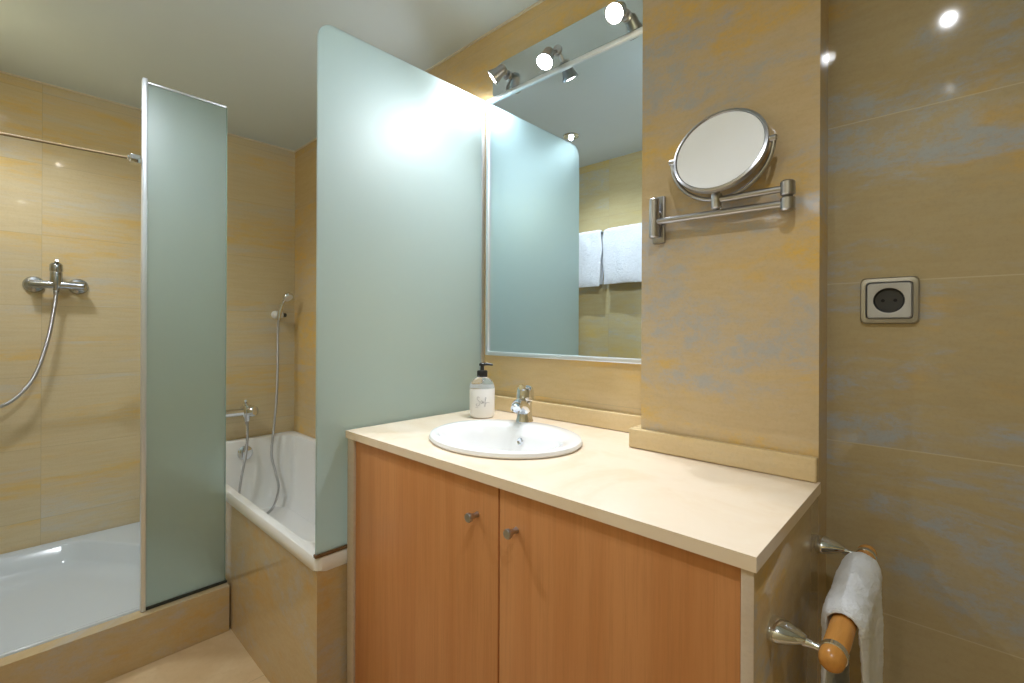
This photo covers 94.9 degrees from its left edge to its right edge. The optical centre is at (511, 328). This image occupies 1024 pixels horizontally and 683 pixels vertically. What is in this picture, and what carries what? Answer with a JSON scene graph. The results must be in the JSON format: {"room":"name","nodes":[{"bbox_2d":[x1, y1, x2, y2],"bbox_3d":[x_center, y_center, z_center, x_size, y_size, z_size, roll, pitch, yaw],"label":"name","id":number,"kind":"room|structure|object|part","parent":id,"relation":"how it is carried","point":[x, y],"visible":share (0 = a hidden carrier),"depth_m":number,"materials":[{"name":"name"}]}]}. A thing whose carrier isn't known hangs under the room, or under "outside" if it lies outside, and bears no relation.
{"room":"bathroom","nodes":[
{"label":"bathroom","id":0,"kind":"room"},
{"bbox_2d":[0,73,294,553],"bbox_3d":[-1.924,0.023,2.473,0.100,2.296,1.685,0,0,43],"label":"wall","id":1,"kind":"structure","parent":0,"point":[70,444],"depth_m":2.27,"materials":[{"name":"tile"}]},
{"bbox_2d":[0,259,88,407],"bbox_3d":[-2.160,0.017,2.069,0.107,0.660,0.447,0,0,43],"label":"shower mixer","id":2,"kind":"object","parent":1,"relation":"attached to","point":[33,284],"visible":1,"depth_m":2.12,"materials":[{"name":"grey metal"}]},
{"bbox_2d":[0,70,294,151],"bbox_3d":[-1.879,-1.121,2.435,0.010,0.006,1.485,0,0,43],"label":"trim","id":3,"kind":"structure","parent":1,"relation":"attached to","point":[3,72],"depth_m":2.28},
{"bbox_2d":[226,400,258,421],"bbox_3d":[-1.581,0.473,2.677,0.125,0.129,0.234,0,0,43],"label":"mixer","id":4,"kind":"object","parent":1,"relation":"attached to","point":[246,411],"visible":0.84,"depth_m":2.69,"materials":[{"name":"silver metal"}]},
{"bbox_2d":[271,311,286,318],"bbox_3d":[-1.428,-0.085,2.882,0.065,0.050,0.072,0,0,43],"label":"holder","id":5,"kind":"object","parent":1,"relation":"attached to","point":[274,313],"visible":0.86,"depth_m":2.87,"materials":[{"name":"white plastic"}]},
{"bbox_2d":[238,293,293,513],"bbox_3d":[-1.440,0.407,2.695,0.212,1.248,0.341,0,0,5],"label":"shower","id":6,"kind":"object","parent":5,"relation":"hanging from","point":[286,297],"visible":0.93,"depth_m":2.80,"materials":[{"name":"silver metal"}]},
{"bbox_3d":[-1.381,-0.123,2.834,0.068,0.151,0.029,0,0,8],"label":"handle","id":7,"kind":"part","parent":6,"relation":"part of","materials":[{"name":"silver metal"}]},
{"bbox_2d":[104,627,269,682],"bbox_3d":[-0.397,1.228,1.041,4.294,0.100,1.685,0,0,43],"label":"floor","id":8,"kind":"structure","parent":0,"point":[221,658],"depth_m":1.63,"materials":[{"name":"tile"}]},
{"bbox_2d":[0,522,139,657],"bbox_3d":[-1.768,1.072,1.880,0.942,0.160,0.836,0,0,43],"label":"shower tray","id":9,"kind":"object","parent":8,"relation":"on","point":[51,591],"visible":0.49,"depth_m":1.96,"materials":[{"name":"white ceramic"}]},
{"bbox_2d":[0,582,229,682],"bbox_3d":[-1.404,1.086,1.540,0.052,0.175,0.838,0,0,43],"label":"kerb","id":10,"kind":"object","parent":8,"relation":"on","point":[101,653],"visible":0.98,"depth_m":1.60,"materials":[{"name":"tile"}]},
{"bbox_2d":[139,77,226,611],"bbox_3d":[-1.215,0.058,1.754,0.024,1.880,0.270,0,0,43],"label":"screen","id":11,"kind":"object","parent":10,"relation":"on","point":[184,136],"visible":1,"depth_m":1.74,"materials":[{"name":"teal glass"}]},
{"bbox_2d":[225,501,346,682],"bbox_3d":[-0.967,0.929,2.152,1.741,0.492,0.641,0,0,43],"label":"bath panel","id":12,"kind":"object","parent":8,"relation":"on","point":[290,617],"visible":0.25,"depth_m":1.49,"materials":[{"name":"tile"}]},
{"bbox_2d":[226,431,346,570],"bbox_3d":[-0.967,0.848,2.147,1.746,0.405,0.646,0,0,43],"label":"bathtub","id":13,"kind":"object","parent":12,"relation":"on","point":[291,523],"visible":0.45,"depth_m":2.69,"materials":[{"name":"white ceramic"}]},
{"bbox_2d":[313,25,484,558],"bbox_3d":[-0.331,-0.110,1.556,0.016,1.516,0.648,0,0,43],"label":"screen","id":14,"kind":"object","parent":13,"relation":"on","point":[400,210],"visible":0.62,"depth_m":1.49,"materials":[{"name":"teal glass"}]},
{"bbox_2d":[347,439,817,682],"bbox_3d":[0.101,0.751,1.192,1.097,0.858,0.582,0,0,43],"label":"vanity cabinet","id":15,"kind":"object","parent":8,"relation":"on","point":[452,578],"visible":0.91,"depth_m":0.89,"materials":[{"name":"wood"}]},
{"bbox_3d":[-0.279,0.749,1.564,0.035,0.858,0.558,0,0,43],"label":"panel","id":16,"kind":"part","parent":15,"relation":"part of","materials":[{"name":"wood"}]},
{"bbox_3d":[-0.234,0.706,1.161,0.576,0.766,0.019,0,0,43],"label":"door","id":17,"kind":"part","parent":15,"relation":"part of","materials":[{"name":"brown wood"}]},
{"bbox_3d":[-0.084,0.395,0.988,0.020,0.020,0.030,0,0,43],"label":"knob","id":18,"kind":"part","parent":15,"relation":"part of","materials":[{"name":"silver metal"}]},
{"bbox_3d":[-0.001,0.396,0.911,0.020,0.020,0.030,0,0,43],"label":"knob","id":19,"kind":"part","parent":15,"relation":"part of","materials":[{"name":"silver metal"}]},
{"bbox_2d":[346,410,820,572],"bbox_3d":[0.110,0.310,1.200,1.105,0.021,0.563,0,0,43],"label":"countertop","id":20,"kind":"structure","parent":15,"relation":"on","point":[737,517],"depth_m":0.90,"materials":[{"name":"beige stone"}]},
{"bbox_2d":[469,362,494,418],"bbox_3d":[-0.101,0.207,1.591,0.085,0.183,0.085,0,0,43],"label":"soap dispenser","id":21,"kind":"object","parent":20,"relation":"on","point":[482,390],"visible":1,"depth_m":1.56,"materials":[{"name":"white plastic"}]},
{"bbox_2d":[429,419,582,458],"bbox_3d":[-0.022,0.355,1.272,0.444,0.144,0.374,0,0,43],"label":"washbasin","id":22,"kind":"object","parent":20,"relation":"in","point":[488,438],"visible":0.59,"depth_m":1.35,"materials":[{"name":"white ceramic"}]},
{"bbox_2d":[511,384,533,422],"bbox_3d":[0.025,0.226,1.409,0.055,0.116,0.125,0,0,26],"label":"faucet","id":23,"kind":"object","parent":20,"relation":"on","point":[522,405],"visible":1,"depth_m":1.42,"materials":[{"name":"silver metal"}]},
{"bbox_3d":[0.028,0.236,1.398,0.043,0.060,0.108,0,0,14],"label":"spout","id":24,"kind":"part","parent":23,"relation":"part of","materials":[{"name":"silver metal"}]},
{"bbox_3d":[0.032,0.181,1.419,0.022,0.027,0.037,0,0,18],"label":"lever","id":25,"kind":"part","parent":23,"relation":"part of","materials":[{"name":"silver metal"}]},
{"bbox_2d":[495,395,640,431],"bbox_3d":[0.155,0.273,1.532,0.721,0.052,0.018,0,0,43],"label":"upstand","id":26,"kind":"structure","parent":20,"relation":"on","point":[618,421],"depth_m":1.47,"materials":[{"name":"stone"}]},
{"bbox_2d":[629,425,817,482],"bbox_3d":[0.493,0.277,1.104,0.406,0.048,0.145,0,0,43],"label":"upstand","id":27,"kind":"structure","parent":20,"relation":"on","point":[779,463],"depth_m":1.02,"materials":[{"name":"stone"}]},
{"bbox_3d":[0.148,0.707,0.804,0.460,0.766,0.019,0,0,43],"label":"door","id":28,"kind":"part","parent":15,"relation":"part of","materials":[{"name":"brown wood"}]},
{"bbox_3d":[0.455,0.752,0.779,0.016,0.858,0.412,0,0,43],"label":"panel","id":29,"kind":"part","parent":15,"relation":"part of","materials":[{"name":"tile"}]},
{"bbox_2d":[766,535,876,673],"bbox_3d":[0.522,0.429,0.771,0.094,0.050,0.386,0,0,43],"label":"towel rail","id":30,"kind":"object","parent":15,"relation":"attached to","point":[834,650],"visible":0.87,"depth_m":0.66,"materials":[{"name":"brown wood"}]},
{"bbox_2d":[821,552,883,682],"bbox_3d":[0.553,0.610,0.761,0.073,0.430,0.226,0,0,43],"label":"hand towel","id":31,"kind":"object","parent":30,"relation":"hanging from","point":[855,592],"visible":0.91,"depth_m":0.73,"materials":[{"name":"white fabric"}]},
{"bbox_2d":[0,0,538,150],"bbox_3d":[-0.387,-1.168,1.041,4.294,0.100,1.685,0,0,43],"label":"ceiling","id":32,"kind":"structure","parent":0,"point":[257,59],"depth_m":1.83,"materials":[{"name":"paint"}]},
{"bbox_2d":[294,0,640,438],"bbox_3d":[-0.443,0.030,2.173,2.473,2.296,0.100,0,0,43],"label":"wall","id":33,"kind":"structure","parent":0,"point":[608,386],"depth_m":1.74,"materials":[{"name":"tile"}]},
{"bbox_2d":[295,0,544,151],"bbox_3d":[-0.471,-1.115,2.130,2.463,0.006,0.008,0,0,43],"label":"trim","id":34,"kind":"structure","parent":33,"relation":"attached to","point":[539,1],"depth_m":1.80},
{"bbox_2d":[485,27,642,363],"bbox_3d":[0.163,-0.376,1.526,0.700,0.953,0.019,0,0,43],"label":"wall mirror","id":35,"kind":"object","parent":33,"relation":"attached to","point":[564,144],"visible":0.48,"depth_m":1.50,"materials":[{"name":"silver metal"}]},
{"bbox_2d":[487,0,642,96],"bbox_3d":[0.141,-0.899,1.490,0.655,0.142,0.104,0,0,43],"label":"vanity light","id":36,"kind":"object","parent":33,"relation":"attached to","point":[619,18],"visible":0.99,"depth_m":1.49,"materials":[{"name":"metal"}]},
{"bbox_3d":[0.105,-0.848,1.488,0.041,0.024,0.035,0,0,43],"label":"bulb","id":37,"kind":"part","parent":36,"relation":"part of","materials":[{"name":"white glass"}]},
{"bbox_3d":[0.290,-0.888,1.322,0.041,0.031,0.028,0,0,43],"label":"bulb","id":38,"kind":"part","parent":36,"relation":"part of","materials":[{"name":"white glass"}]},
{"bbox_2d":[641,0,828,682],"bbox_3d":[0.550,0.034,1.145,0.381,2.296,0.246,0,0,43],"label":"wall pier","id":39,"kind":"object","parent":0,"point":[734,317],"visible":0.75,"depth_m":1.02,"materials":[{"name":"tile"}]},
{"bbox_2d":[649,108,795,243],"bbox_3d":[0.435,-0.342,1.025,0.071,0.272,0.315,0,0,-43],"label":"mirror","id":40,"kind":"object","parent":39,"relation":"attached to","point":[727,146],"visible":1,"depth_m":1.00,"materials":[{"name":"silver metal"}]},
{"bbox_3d":[0.345,-0.264,1.131,0.023,0.094,0.036,0,0,43],"label":"hinge post","id":41,"kind":"part","parent":40,"relation":"part of","materials":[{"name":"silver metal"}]},
{"bbox_3d":[0.359,-0.264,1.147,0.032,0.114,0.012,0,0,43],"label":"wall plate","id":42,"kind":"part","parent":40,"relation":"part of","materials":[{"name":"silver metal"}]},
{"bbox_3d":[0.442,-0.252,1.032,0.275,0.020,0.015,0,0,43],"label":"arm","id":43,"kind":"part","parent":40,"relation":"part of","materials":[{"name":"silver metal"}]},
{"bbox_3d":[0.493,-0.278,0.976,0.123,0.015,0.013,0,0,37],"label":"arm","id":44,"kind":"part","parent":40,"relation":"part of","materials":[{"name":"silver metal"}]},
{"bbox_2d":[826,0,1023,682],"bbox_3d":[1.170,0.036,0.622,1.240,2.296,0.164,0,0,43],"label":"wall","id":45,"kind":"structure","parent":0,"point":[925,418],"depth_m":0.87,"materials":[{"name":"tile"}]},
{"bbox_2d":[860,276,919,323],"bbox_3d":[0.732,-0.054,0.912,0.090,0.090,0.009,0,0,43],"label":"power socket","id":46,"kind":"object","parent":45,"relation":"attached to","point":[886,300],"visible":1,"depth_m":0.91,"materials":[{"name":"beige plastic"}]},
{"bbox_3d":[0.731,-0.054,0.911,0.068,0.068,0.007,0,0,43],"label":"plate","id":47,"kind":"part","parent":46,"relation":"part of","materials":[{"name":"white plastic"}]},
{"bbox_3d":[-0.933,0.028,0.462,4.094,2.296,0.100,0,0,43],"label":"wall","id":48,"kind":"structure","parent":0,"visible":0},
{"bbox_2d":[0,132,140,164],"bbox_3d":[-1.499,-0.583,1.447,0.040,0.048,0.562,0,0,43],"label":"bar","id":49,"kind":"object","parent":48,"relation":"attached to","point":[133,158],"visible":1,"depth_m":1.54,"materials":[{"name":"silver metal"}]}
]}

